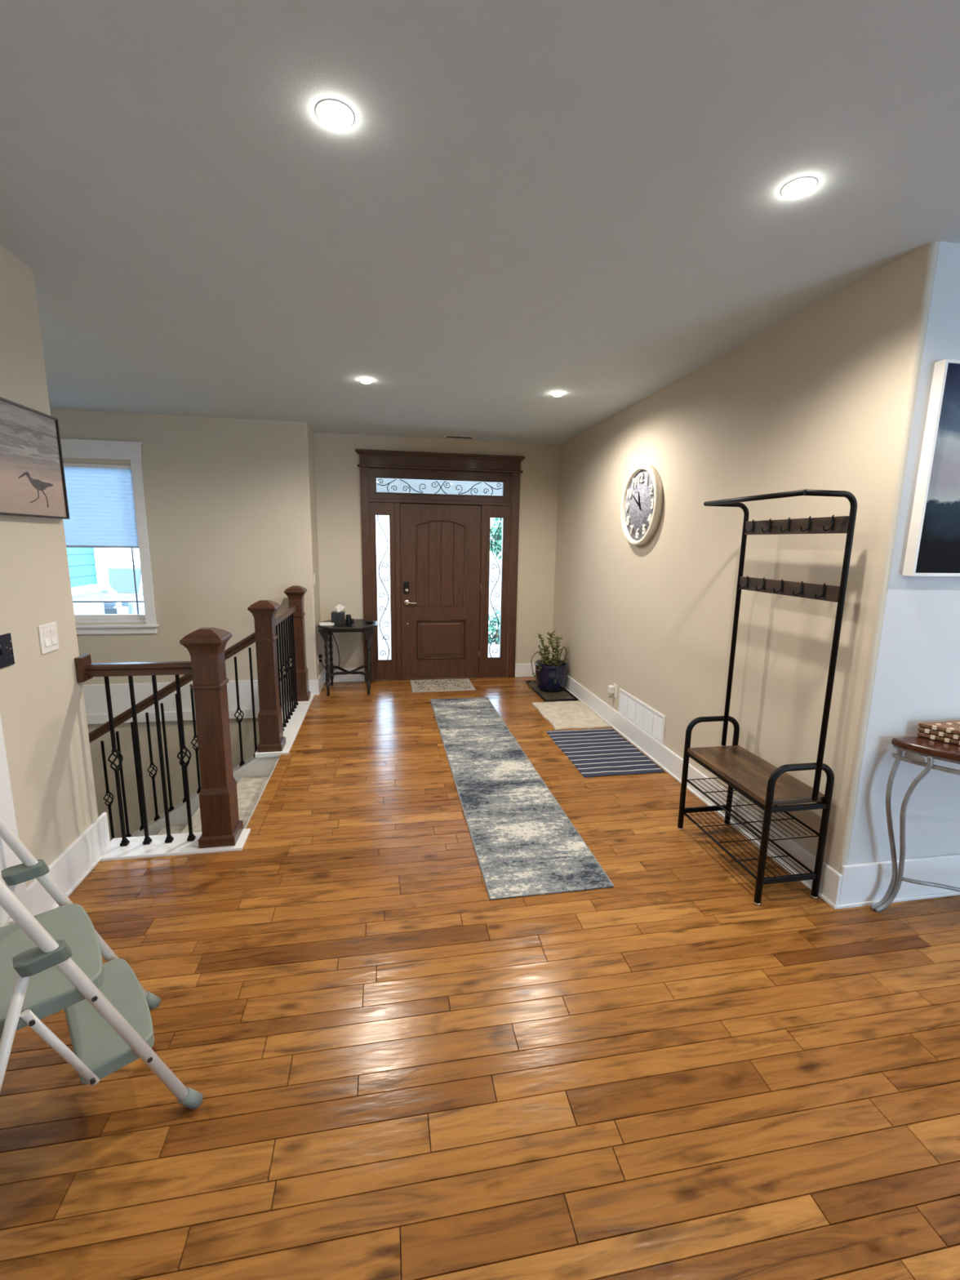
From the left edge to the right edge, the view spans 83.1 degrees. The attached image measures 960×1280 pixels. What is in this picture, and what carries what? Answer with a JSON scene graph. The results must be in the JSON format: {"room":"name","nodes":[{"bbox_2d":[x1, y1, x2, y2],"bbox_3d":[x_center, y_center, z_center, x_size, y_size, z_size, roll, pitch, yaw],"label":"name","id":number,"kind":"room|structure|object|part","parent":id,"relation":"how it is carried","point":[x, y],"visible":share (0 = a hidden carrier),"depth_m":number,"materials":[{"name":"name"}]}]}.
{"room":"home entrance hall","nodes":[
{"label":"home entrance hall","id":0,"kind":"room"},
{"bbox_2d":[0,244,97,887],"bbox_3d":[-1.481,0.304,-0.415,0.130,2.750,6.200,-1,10,-10],"label":"wall","id":1,"kind":"structure","parent":0,"point":[42,708],"depth_m":2.32,"materials":[{"name":"beige paint"}]},
{"bbox_2d":[0,632,14,668],"bbox_3d":[-1.853,0.045,2.099,0.014,0.127,0.132,-1,10,-10],"label":"wall plate","id":2,"kind":"object","parent":1,"relation":"attached to","point":[6,655],"visible":1,"depth_m":2.12,"materials":[{"name":"black ceramic"}]},
{"bbox_2d":[0,715,29,925],"bbox_3d":[-1.749,0.189,1.550,0.024,2.270,1.040,-1,10,-10],"label":"door","id":3,"kind":"structure","parent":1,"relation":"in","point":[8,858],"depth_m":2.09,"materials":[{"name":"white paint"}]},
{"bbox_2d":[0,396,69,519],"bbox_3d":[-1.846,-0.701,2.046,0.034,0.443,0.892,-1,10,-10],"label":"framed picture","id":4,"kind":"object","parent":1,"relation":"attached to","point":[33,479],"visible":1,"depth_m":2.26,"materials":[{"name":"paper"}]},
{"bbox_2d":[38,622,59,654],"bbox_3d":[-1.908,-0.010,2.402,0.012,0.126,0.127,-1,10,-10],"label":"light switch","id":5,"kind":"object","parent":1,"relation":"attached to","point":[48,635],"visible":1,"depth_m":2.39,"materials":[{"name":"white plastic"}]},
{"bbox_2d":[26,812,110,915],"bbox_3d":[-1.907,1.060,2.540,0.028,0.200,0.665,-1,10,-10],"label":"baseboard","id":6,"kind":"structure","parent":1,"relation":"attached to","point":[75,863],"depth_m":2.54,"materials":[{"name":"white paint"}]},
{"bbox_2d":[100,828,250,861],"bbox_3d":[-1.628,1.231,2.928,0.705,0.294,0.200,-1,10,-10],"label":"trim","id":7,"kind":"structure","parent":1,"relation":"attached to","point":[135,849],"depth_m":2.86,"materials":[{"name":"white paint"}]},
{"bbox_2d":[74,653,195,846],"bbox_3d":[-1.710,0.581,2.789,0.517,1.033,0.119,-1,10,-10],"label":"landing railing","id":8,"kind":"object","parent":7,"relation":"on","point":[86,670],"visible":1,"depth_m":2.77,"materials":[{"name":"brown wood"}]},
{"bbox_2d":[107,750,123,770],"bbox_3d":[-1.879,0.620,2.792,0.060,0.115,0.060,8,12,34],"label":"basket","id":9,"kind":"object","parent":8,"relation":"on","point":[117,752],"depth_m":2.79,"materials":[{"name":"black metal"}]},
{"bbox_3d":[-1.692,0.144,2.718,0.492,0.060,0.058,-1,10,-10],"label":"handrail","id":10,"kind":"part","parent":8,"relation":"part of","materials":[{"name":"brown wood"}]},
{"bbox_2d":[177,747,191,767],"bbox_3d":[-1.556,0.614,2.849,0.060,0.115,0.060,8,12,34],"label":"basket","id":11,"kind":"object","parent":8,"relation":"on","point":[185,765],"depth_m":2.84,"materials":[{"name":"black metal"}]},
{"bbox_2d":[179,627,243,848],"bbox_3d":[-1.398,0.511,2.850,0.194,1.158,0.194,-1,10,-10],"label":"newel post","id":12,"kind":"object","parent":7,"relation":"on","point":[221,825],"visible":1,"depth_m":2.80,"materials":[{"name":"brown wood"}]},
{"bbox_2d":[49,408,298,840],"bbox_3d":[-3.378,0.621,5.555,3.045,5.550,0.150,-1,10,-10],"label":"wall","id":13,"kind":"structure","parent":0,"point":[220,494],"depth_m":5.34,"materials":[{"name":"beige paint"}]},
{"bbox_2d":[62,462,138,548],"bbox_3d":[-3.703,-1.261,5.106,0.860,0.773,0.040,-1,10,-10],"label":"window blind","id":14,"kind":"object","parent":13,"relation":"attached to","point":[100,496],"visible":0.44,"depth_m":5.12,"materials":[{"name":"fabric"}]},
{"bbox_3d":[-3.709,-0.892,5.174,0.850,0.022,0.027,-1,10,-10],"label":"rail","id":15,"kind":"part","parent":14,"relation":"part of","materials":[{"name":"white plastic"}]},
{"bbox_2d":[60,438,159,634],"bbox_3d":[-3.708,-0.954,5.163,1.090,1.807,0.155,-1,10,-10],"label":"window","id":16,"kind":"structure","parent":13,"relation":"attached to","point":[71,448],"depth_m":5.20,"materials":[{"name":"white paint"}]},
{"bbox_3d":[-3.716,-0.909,5.214,0.870,1.510,0.070,-1,10,-10],"label":"sash","id":17,"kind":"part","parent":16,"relation":"part of","materials":[{"name":"white paint"}]},
{"bbox_3d":[-3.719,-0.105,5.291,1.085,0.091,0.105,-1,10,-10],"label":"sill","id":18,"kind":"part","parent":16,"relation":"part of","materials":[{"name":"white paint"}]},
{"bbox_2d":[292,421,322,679],"bbox_3d":[-1.823,-0.678,5.785,0.140,3.030,0.520,-1,10,-10],"label":"wall","id":19,"kind":"structure","parent":0,"point":[302,433],"depth_m":5.52,"materials":[{"name":"beige paint"}]},
{"bbox_2d":[82,680,288,724],"bbox_3d":[-3.429,0.633,5.452,2.910,0.400,0.035,-1,10,-10],"label":"baseboard","id":20,"kind":"structure","parent":19,"relation":"attached to","point":[95,695],"depth_m":5.47,"materials":[{"name":"white paint"}]},
{"bbox_2d":[254,693,314,776],"bbox_3d":[-1.736,0.883,4.959,0.245,0.334,1.625,-1,10,-10],"label":"trim","id":21,"kind":"structure","parent":19,"relation":"attached to","point":[266,762],"depth_m":4.44,"materials":[{"name":"white paint"}]},
{"bbox_2d":[247,600,285,752],"bbox_3d":[-1.621,0.274,4.143,0.194,1.158,0.194,-1,10,-10],"label":"newel post","id":22,"kind":"object","parent":21,"relation":"on","point":[272,739],"visible":1,"depth_m":4.09,"materials":[{"name":"brown wood"}]},
{"bbox_2d":[275,603,298,731],"bbox_3d":[-1.729,0.237,4.813,0.068,0.989,1.230,-1,10,-9],"label":"railing","id":23,"kind":"object","parent":21,"relation":"on","point":[283,615],"visible":0.72,"depth_m":4.87,"materials":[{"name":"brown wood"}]},
{"bbox_2d":[280,665,288,676],"bbox_3d":[-1.717,0.270,4.746,0.060,0.115,0.060,8,12,34],"label":"basket","id":24,"kind":"object","parent":23,"relation":"on","point":[283,675],"depth_m":4.74,"materials":[{"name":"black metal"}]},
{"bbox_3d":[-1.721,-0.220,4.731,0.058,0.060,1.230,-1,10,-9],"label":"handrail","id":25,"kind":"part","parent":23,"relation":"part of","materials":[{"name":"brown wood"}]},
{"bbox_2d":[288,657,294,668],"bbox_3d":[-1.770,0.212,5.061,0.060,0.115,0.060,8,12,34],"label":"basket","id":26,"kind":"object","parent":23,"relation":"on","point":[289,658],"depth_m":5.06,"materials":[{"name":"black metal"}]},
{"bbox_2d":[284,585,311,701],"bbox_3d":[-1.831,0.034,5.455,0.194,1.158,0.194,-1,10,-10],"label":"newel post","id":27,"kind":"object","parent":21,"relation":"on","point":[295,593],"visible":0.76,"depth_m":5.40,"materials":[{"name":"brown wood"}]},
{"bbox_2d":[308,668,324,695],"bbox_3d":[-1.808,0.459,5.977,0.118,0.165,0.520,-1,10,-10],"label":"baseboard","id":28,"kind":"structure","parent":19,"relation":"attached to","point":[315,686],"depth_m":5.74,"materials":[{"name":"white paint"}]},
{"bbox_2d":[313,432,559,677],"bbox_3d":[-0.531,-0.759,6.346,2.880,3.030,0.150,-1,10,-10],"label":"wall","id":29,"kind":"structure","parent":0,"point":[337,473],"depth_m":6.16,"materials":[{"name":"beige paint"}]},
{"bbox_2d":[324,663,535,682],"bbox_3d":[-0.474,0.389,6.480,2.722,0.165,0.018,-1,10,-10],"label":"baseboard","id":30,"kind":"structure","parent":29,"relation":"attached to","point":[521,669],"depth_m":6.32,"materials":[{"name":"white paint"}]},
{"bbox_2d":[355,448,524,681],"bbox_3d":[-0.449,-0.806,6.303,1.882,2.600,0.185,-1,10,-10],"label":"door","id":31,"kind":"structure","parent":29,"relation":"in","point":[439,544],"depth_m":6.27,"materials":[{"name":"brown wood"}]},
{"bbox_3d":[-1.112,-0.531,6.233,0.280,2.045,0.050,-1,10,-10],"label":"sidelight frame","id":32,"kind":"part","parent":31,"relation":"part of","materials":[{"name":"brown wood"}]},
{"bbox_3d":[-0.805,-0.431,6.254,0.144,0.066,0.061,-1,10,-10],"label":"handle","id":33,"kind":"part","parent":31,"relation":"part of","materials":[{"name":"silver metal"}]},
{"bbox_2d":[376,478,502,495],"bbox_3d":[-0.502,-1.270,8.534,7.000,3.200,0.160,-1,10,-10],"label":"transom window","id":34,"kind":"structure","parent":31,"relation":"attached to","point":[415,484],"depth_m":8.23,"materials":[{"name":"white glass"}]},
{"bbox_3d":[-0.435,-1.745,6.130,1.617,0.400,0.072,-1,10,-10],"label":"transom frame","id":35,"kind":"part","parent":31,"relation":"part of","materials":[{"name":"brown wood"}]},
{"bbox_3d":[-0.457,-0.581,6.346,0.580,1.642,0.030,-1,10,-10],"label":"panel","id":36,"kind":"part","parent":31,"relation":"part of","materials":[{"name":"brown wood"}]},
{"bbox_3d":[-0.454,-0.576,6.325,0.592,1.636,0.024,-1,10,-10],"label":"panel moulding","id":37,"kind":"part","parent":31,"relation":"part of","materials":[{"name":"brown wood"}]},
{"bbox_3d":[0.199,-0.553,6.463,0.292,2.045,0.050,-1,10,-10],"label":"sidelight frame","id":38,"kind":"part","parent":31,"relation":"part of","materials":[{"name":"brown wood"}]},
{"bbox_2d":[0,676,959,1279],"bbox_3d":[1.921,1.413,2.263,7.480,0.280,9.420,-1,10,-10],"label":"floor","id":39,"kind":"structure","parent":0,"point":[401,1070],"depth_m":1.72,"materials":[{"name":"brown wood"}]},
{"bbox_2d":[0,815,203,1109],"bbox_3d":[-1.166,0.844,1.484,0.548,1.045,0.511,-9,14,-43],"label":"step stool","id":40,"kind":"object","parent":39,"relation":"on","point":[51,962],"visible":1,"depth_m":1.45,"materials":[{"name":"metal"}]},
{"bbox_3d":[-1.438,1.018,1.568,0.214,0.625,0.025,-9,14,-43],"label":"leg","id":41,"kind":"part","parent":40,"relation":"part of","materials":[{"name":"white metal"}]},
{"bbox_3d":[-1.132,1.080,1.250,0.214,0.625,0.025,-9,14,-43],"label":"leg","id":42,"kind":"part","parent":40,"relation":"part of","materials":[{"name":"white metal"}]},
{"bbox_2d":[317,618,377,696],"bbox_3d":[-1.427,0.183,5.913,0.605,0.742,0.625,-1,10,-10],"label":"side table","id":43,"kind":"object","parent":39,"relation":"on","point":[359,624],"visible":0.98,"depth_m":5.71,"materials":[{"name":"brown wood"}]},
{"bbox_3d":[-1.625,0.238,5.658,0.096,0.720,0.043,-1,10,-10],"label":"leg","id":44,"kind":"part","parent":43,"relation":"part of","materials":[{"name":"brown wood"}]},
{"bbox_2d":[318,622,333,626],"bbox_3d":[-1.614,-0.171,5.699,0.155,0.025,0.140,-1,10,-10],"label":"router","id":45,"kind":"object","parent":43,"relation":"on","point":[321,624],"visible":0.99,"depth_m":5.64,"materials":[{"name":"white plastic"}]},
{"bbox_2d":[318,632,339,671],"bbox_3d":[-1.629,0.101,5.782,0.243,0.481,0.088,3,11,14],"label":"power cord","id":46,"kind":"object","parent":43,"relation":"hanging from","point":[319,655],"visible":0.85,"depth_m":5.83,"materials":[{"name":"black plastic"}]},
{"bbox_3d":[-1.701,0.160,6.084,0.096,0.720,0.043,-1,10,-10],"label":"leg","id":47,"kind":"part","parent":43,"relation":"part of","materials":[{"name":"brown wood"}]},
{"bbox_2d":[330,604,345,624],"bbox_3d":[-1.508,-0.277,5.770,0.140,0.212,0.130,-1,10,-10],"label":"tissue box","id":48,"kind":"object","parent":43,"relation":"on","point":[338,617],"visible":0.88,"depth_m":5.72,"materials":[{"name":"paper"}]},
{"bbox_2d":[345,614,354,625],"bbox_3d":[-1.373,-0.212,5.703,0.091,0.112,0.068,-1,10,-10],"label":"smart speaker","id":49,"kind":"object","parent":43,"relation":"on","point":[348,621],"visible":1,"depth_m":5.68},
{"bbox_2d":[364,621,373,624],"bbox_3d":[-1.183,-0.185,5.804,0.100,0.027,0.100,-1,10,-10],"label":"glass dish","id":50,"kind":"object","parent":43,"relation":"on","point":[366,622],"visible":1,"depth_m":5.78,"materials":[{"name":"black glass"}]},
{"bbox_3d":[-1.234,0.152,6.166,0.096,0.720,0.043,-1,10,-10],"label":"leg","id":51,"kind":"part","parent":43,"relation":"part of","materials":[{"name":"brown wood"}]},
{"bbox_3d":[-1.158,0.230,5.739,0.096,0.720,0.043,-1,10,-10],"label":"leg","id":52,"kind":"part","parent":43,"relation":"part of","materials":[{"name":"brown wood"}]},
{"bbox_2d":[409,678,475,692],"bbox_3d":[-0.436,0.518,6.210,0.700,0.008,0.510,-1,10,-10],"label":"door mat","id":53,"kind":"object","parent":39,"relation":"on","point":[461,684],"visible":1,"depth_m":6.18,"materials":[{"name":"beige fabric"}]},
{"bbox_2d":[430,697,613,900],"bbox_3d":[0.064,0.903,4.120,0.617,0.009,3.245,-1,10,-10],"label":"runner rug","id":54,"kind":"object","parent":39,"relation":"on","point":[525,843],"visible":1,"depth_m":3.27,"materials":[{"name":"grey fabric"}]},
{"bbox_2d":[525,680,577,702],"bbox_3d":[0.784,0.559,6.046,0.365,0.023,0.795,-1,10,-10],"label":"tray","id":55,"kind":"object","parent":39,"relation":"on","point":[563,695],"visible":0.7,"depth_m":5.86,"materials":[{"name":"black plastic"}]},
{"bbox_2d":[534,659,568,692],"bbox_3d":[0.794,0.403,6.058,0.372,0.312,0.372,-1,10,-10],"label":"plant pot","id":56,"kind":"object","parent":55,"relation":"on","point":[546,677],"visible":0.84,"depth_m":5.92,"materials":[{"name":"ceramic"}]},
{"bbox_2d":[528,630,568,690],"bbox_3d":[0.757,0.224,5.955,0.435,0.657,0.281,2,10,7],"label":"succulent plant","id":57,"kind":"object","parent":56,"relation":"in","point":[546,660],"visible":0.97,"depth_m":5.92,"materials":[{"name":"green plant"}]},
{"bbox_2d":[532,700,610,729],"bbox_3d":[0.852,0.711,5.213,0.524,0.021,0.803,-1,10,-10],"label":"mat","id":58,"kind":"object","parent":39,"relation":"on","point":[562,715],"visible":1,"depth_m":5.14,"materials":[{"name":"white fabric"}]},
{"bbox_2d":[546,728,665,777],"bbox_3d":[0.957,0.878,4.333,0.616,0.007,0.956,-1,10,-10],"label":"striped mat","id":59,"kind":"object","parent":39,"relation":"on","point":[601,752],"visible":1,"depth_m":4.25,"materials":[{"name":"fabric"}]},
{"bbox_2d":[677,488,857,905],"bbox_3d":[1.377,0.247,2.681,0.344,1.850,0.709,-1,10,-10],"label":"hall tree","id":60,"kind":"object","parent":39,"relation":"on","point":[766,785],"visible":1,"depth_m":2.56,"materials":[{"name":"black metal"}]},
{"bbox_3d":[1.313,0.985,3.155,0.290,0.028,0.014,-1,10,-10],"label":"rail","id":61,"kind":"part","parent":60,"relation":"part of","materials":[{"name":"black metal"}]},
{"bbox_3d":[1.316,0.758,3.114,0.330,0.665,0.030,-1,10,-10],"label":"frame","id":62,"kind":"part","parent":60,"relation":"part of","materials":[{"name":"black metal"}]},
{"bbox_2d":[682,808,813,879],"bbox_3d":[1.371,1.046,2.831,0.304,0.012,0.650,-1,10,-10],"label":"shelf","id":63,"kind":"object","parent":60,"relation":"attached to","point":[810,875],"depth_m":2.76,"materials":[{"name":"black metal"}]},
{"bbox_2d":[685,778,818,839],"bbox_3d":[1.374,0.849,2.795,0.304,0.012,0.650,-1,10,-10],"label":"shelf","id":64,"kind":"object","parent":60,"relation":"attached to","point":[793,817],"depth_m":2.68,"materials":[{"name":"black metal"}]},
{"bbox_3d":[1.376,0.695,2.767,0.308,0.020,0.648,-1,10,-10],"label":"seat frame","id":65,"kind":"part","parent":60,"relation":"part of","materials":[{"name":"brown wood"}]},
{"bbox_3d":[1.379,0.673,2.764,0.318,0.025,0.644,-1,10,-10],"label":"seat","id":66,"kind":"part","parent":60,"relation":"part of","materials":[{"name":"brown wood"}]},
{"bbox_3d":[1.429,1.103,2.506,0.290,0.028,0.014,-1,10,-10],"label":"rail","id":67,"kind":"part","parent":60,"relation":"part of","materials":[{"name":"black metal"}]},
{"bbox_3d":[1.432,0.876,2.465,0.330,0.665,0.030,-1,10,-10],"label":"frame","id":68,"kind":"part","parent":60,"relation":"part of","materials":[{"name":"black metal"}]},
{"bbox_3d":[1.434,0.756,2.443,0.290,0.022,0.018,-1,10,-10],"label":"rail","id":69,"kind":"part","parent":60,"relation":"part of","materials":[{"name":"black metal"}]},
{"bbox_2d":[870,736,959,912],"bbox_3d":[2.407,0.849,2.334,1.262,0.820,0.390,-1,10,-10],"label":"console table","id":70,"kind":"object","parent":39,"relation":"on","point":[916,747],"visible":1,"depth_m":2.32,"materials":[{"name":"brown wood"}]},
{"bbox_3d":[1.818,0.846,2.395,0.123,0.786,0.029,-1,10,-10],"label":"leg","id":71,"kind":"part","parent":70,"relation":"part of","materials":[{"name":"grey metal"}]},
{"bbox_3d":[1.831,0.854,2.354,0.094,0.786,0.120,5,11,20],"label":"leg","id":72,"kind":"part","parent":70,"relation":"part of","materials":[{"name":"grey metal"}]},
{"bbox_3d":[2.411,0.503,2.277,1.187,0.059,0.380,-1,10,-10],"label":"rail","id":73,"kind":"part","parent":70,"relation":"part of","materials":[{"name":"grey metal"}]},
{"bbox_2d":[916,720,959,745],"bbox_3d":[2.089,0.396,2.311,0.357,0.068,0.150,-1,10,-10],"label":"box","id":74,"kind":"object","parent":70,"relation":"on","point":[944,731],"visible":1,"depth_m":2.31,"materials":[{"name":"brown wood"}]},
{"bbox_2d":[0,0,959,444],"bbox_3d":[0.874,-1.485,1.535,10.100,0.150,9.800,-1,10,-10],"label":"ceiling","id":75,"kind":"structure","parent":0,"point":[522,202],"depth_m":1.76,"materials":[{"name":"paint"}]},
{"bbox_2d":[314,98,355,130],"bbox_3d":[-0.390,-1.403,1.459,0.106,0.025,0.106,-1,10,-10],"label":"recessed light","id":76,"kind":"object","parent":75,"relation":"in","point":[335,114],"visible":1,"depth_m":1.44,"materials":[{"name":"white paint"}]},
{"bbox_2d":[358,377,373,383],"bbox_3d":[-0.814,-1.843,3.863,0.106,0.025,0.106,-1,10,-10],"label":"recessed light","id":77,"kind":"object","parent":75,"relation":"in","point":[365,380],"visible":1,"depth_m":3.84,"materials":[{"name":"white paint"}]},
{"bbox_2d":[444,435,474,438],"bbox_3d":[-0.225,-2.204,5.883,0.320,0.012,0.090,-1,10,-10],"label":"ceiling vent","id":78,"kind":"object","parent":75,"relation":"in","point":[445,436],"visible":1,"depth_m":5.86,"materials":[{"name":"white metal"}]},
{"bbox_2d":[551,391,564,396],"bbox_3d":[0.591,-1.870,4.129,0.106,0.025,0.106,-1,10,-10],"label":"recessed light","id":79,"kind":"object","parent":75,"relation":"in","point":[557,393],"visible":1,"depth_m":4.10,"materials":[{"name":"white paint"}]},
{"bbox_2d":[780,176,818,199],"bbox_3d":[1.014,-1.429,1.725,0.106,0.025,0.106,-1,10,-10],"label":"recessed light","id":80,"kind":"object","parent":75,"relation":"in","point":[797,188],"visible":1,"depth_m":1.71,"materials":[{"name":"white paint"}]},
{"bbox_2d":[551,240,939,873],"bbox_3d":[1.336,-0.532,4.460,0.140,2.750,4.530,-1,10,-10],"label":"wall","id":81,"kind":"structure","parent":0,"point":[824,397],"depth_m":2.93,"materials":[{"name":"beige paint"}]},
{"bbox_2d":[613,683,617,697],"bbox_3d":[1.209,0.452,4.850,0.008,0.116,0.072,-1,10,-10],"label":"wall outlet","id":82,"kind":"object","parent":81,"relation":"attached to","point":[615,694],"visible":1,"depth_m":4.83,"materials":[{"name":"white plastic"}]},
{"bbox_2d":[608,684,614,697],"bbox_3d":[1.178,0.463,4.867,0.046,0.107,0.050,-1,10,-10],"label":"air freshener","id":83,"kind":"object","parent":82,"relation":"attached to","point":[611,688],"visible":1,"depth_m":4.84,"materials":[{"name":"white plastic"}]},
{"bbox_2d":[620,464,662,545],"bbox_3d":[1.259,-1.057,4.263,0.056,0.612,0.612,-1,10,-10],"label":"wall clock","id":84,"kind":"object","parent":81,"relation":"attached to","point":[642,500],"visible":1,"depth_m":4.23,"materials":[{"name":"white plastic"}]},
{"bbox_2d":[617,688,666,744],"bbox_3d":[1.293,0.598,4.381,0.010,0.217,0.790,-1,10,-10],"label":"air vent","id":85,"kind":"object","parent":81,"relation":"in","point":[645,717],"visible":1,"depth_m":4.33,"materials":[{"name":"white metal"}]},
{"bbox_2d":[564,675,842,909],"bbox_3d":[1.250,0.757,4.589,0.028,0.165,4.408,-1,10,-10],"label":"baseboard","id":86,"kind":"structure","parent":81,"relation":"attached to","point":[668,761],"depth_m":3.44,"materials":[{"name":"white paint"}]},
{"bbox_2d":[846,241,959,865],"bbox_3d":[3.620,-0.173,2.662,3.945,2.750,0.131,-1,10,-10],"label":"wall","id":87,"kind":"structure","parent":0,"point":[927,689],"depth_m":2.35,"materials":[{"name":"grey paint"}]},
{"bbox_2d":[835,853,959,909],"bbox_3d":[3.591,1.094,2.807,3.993,0.205,0.026,-1,10,-10],"label":"baseboard","id":88,"kind":"structure","parent":87,"relation":"attached to","point":[865,884],"depth_m":2.51,"materials":[{"name":"white paint"}]},
{"bbox_2d":[902,359,959,576],"bbox_3d":[2.063,-0.673,2.203,0.615,0.820,0.044,-1,10,-10],"label":"framed picture","id":89,"kind":"object","parent":87,"relation":"attached to","point":[933,544],"visible":1,"depth_m":2.16},
{"bbox_3d":[-3.105,3.693,4.602,3.155,0.150,2.880,-1,10,-10],"label":"floor","id":90,"kind":"structure","parent":0,"visible":0},
{"bbox_2d":[130,755,279,836],"bbox_3d":[-2.962,2.248,4.387,2.791,2.774,2.753,-1,10,-10],"label":"staircase","id":91,"kind":"structure","parent":90,"relation":"on","point":[251,787],"depth_m":4.12,"materials":[{"name":"carpet"}]},
{"bbox_2d":[88,631,257,839],"bbox_3d":[-2.852,1.080,4.071,2.355,2.301,0.067,-1,10,-10],"label":"stair railing","id":92,"kind":"object","parent":91,"relation":"on","point":[245,642],"visible":0.48,"depth_m":4.08,"materials":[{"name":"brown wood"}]},
{"bbox_2d":[103,791,113,805],"bbox_3d":[-2.812,1.201,4.100,0.060,0.115,0.060,8,12,34],"label":"basket","id":93,"kind":"object","parent":92,"relation":"on","point":[108,793],"depth_m":4.10,"materials":[{"name":"black metal"}]},
{"bbox_2d":[147,764,157,777],"bbox_3d":[-2.491,0.994,4.120,0.060,0.115,0.060,8,12,34],"label":"basket","id":94,"kind":"object","parent":92,"relation":"on","point":[150,772],"depth_m":4.11,"materials":[{"name":"black metal"}]},
{"bbox_3d":[-2.846,0.700,4.002,2.355,1.528,0.058,-1,10,-10],"label":"handrail","id":95,"kind":"part","parent":92,"relation":"part of","materials":[{"name":"brown wood"}]},
{"bbox_2d":[191,736,198,750],"bbox_3d":[-2.170,0.787,4.139,0.060,0.115,0.060,8,12,34],"label":"basket","id":96,"kind":"object","parent":92,"relation":"on","point":[197,748],"depth_m":4.13,"materials":[{"name":"black metal"}]},
{"bbox_2d":[234,708,244,722],"bbox_3d":[-1.849,0.580,4.158,0.060,0.115,0.060,8,12,34],"label":"basket","id":97,"kind":"object","parent":92,"relation":"on","point":[239,721],"depth_m":4.15,"materials":[{"name":"black metal"}]},
{"label":"outside","id":98,"kind":"structure","parent":0,"visible":0},
{"bbox_2d":[100,559,501,646],"bbox_3d":[-6.641,-4.489,37.453,80.000,1.180,63.540,-1,10,-10],"label":"ground","id":99,"kind":"structure","parent":98,"point":[384,571],"depth_m":28.88,"materials":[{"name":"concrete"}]},
{"bbox_2d":[66,547,123,614],"bbox_3d":[-8.983,-2.190,6.151,5.300,6.900,8.800,-1,10,-10],"label":"house","id":100,"kind":"structure","parent":99,"relation":"on","point":[85,564],"depth_m":10.22,"materials":[{"name":"teal"}]},
{"bbox_3d":[-6.781,-1.915,6.558,0.170,3.320,7.930,-1,10,-10],"label":"corner trim","id":101,"kind":"part","parent":100,"relation":"part of","materials":[{"name":"white paint"}]},
{"bbox_2d":[101,561,145,613],"bbox_3d":[-9.834,-1.245,15.431,2.360,1.918,5.460,-1,10,-10],"label":"truck","id":102,"kind":"object","parent":99,"relation":"on","point":[121,574],"visible":0.22,"depth_m":14.02,"materials":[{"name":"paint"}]},
{"bbox_2d":[104,607,117,613],"bbox_3d":[-9.373,-0.598,12.865,1.600,0.330,0.100,-1,10,-10],"label":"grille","id":103,"kind":"object","parent":102,"relation":"attached to","point":[107,610],"depth_m":12.90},
{"bbox_2d":[377,644,499,658],"bbox_3d":[-0.440,0.315,7.751,4.200,0.080,2.140,-1,10,-10],"label":"porch","id":104,"kind":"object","parent":99,"relation":"on","point":[385,649],"depth_m":8.31,"materials":[{"name":"concrete"}]},
{"bbox_2d":[488,609,500,644],"bbox_3d":[0.335,-0.173,9.535,0.734,0.712,0.651,-1,10,-10],"label":"shrub","id":105,"kind":"object","parent":99,"relation":"on","point":[493,628],"visible":0.32,"depth_m":9.47,"materials":[{"name":"green plant"}]},
{"bbox_2d":[489,518,502,559],"bbox_3d":[0.876,-2.092,16.303,1.471,3.501,1.576,-9,14,-43],"label":"tree","id":106,"kind":"object","parent":99,"relation":"on","point":[497,543],"visible":0.18,"depth_m":15.98,"materials":[{"name":"green plant"}]}
]}

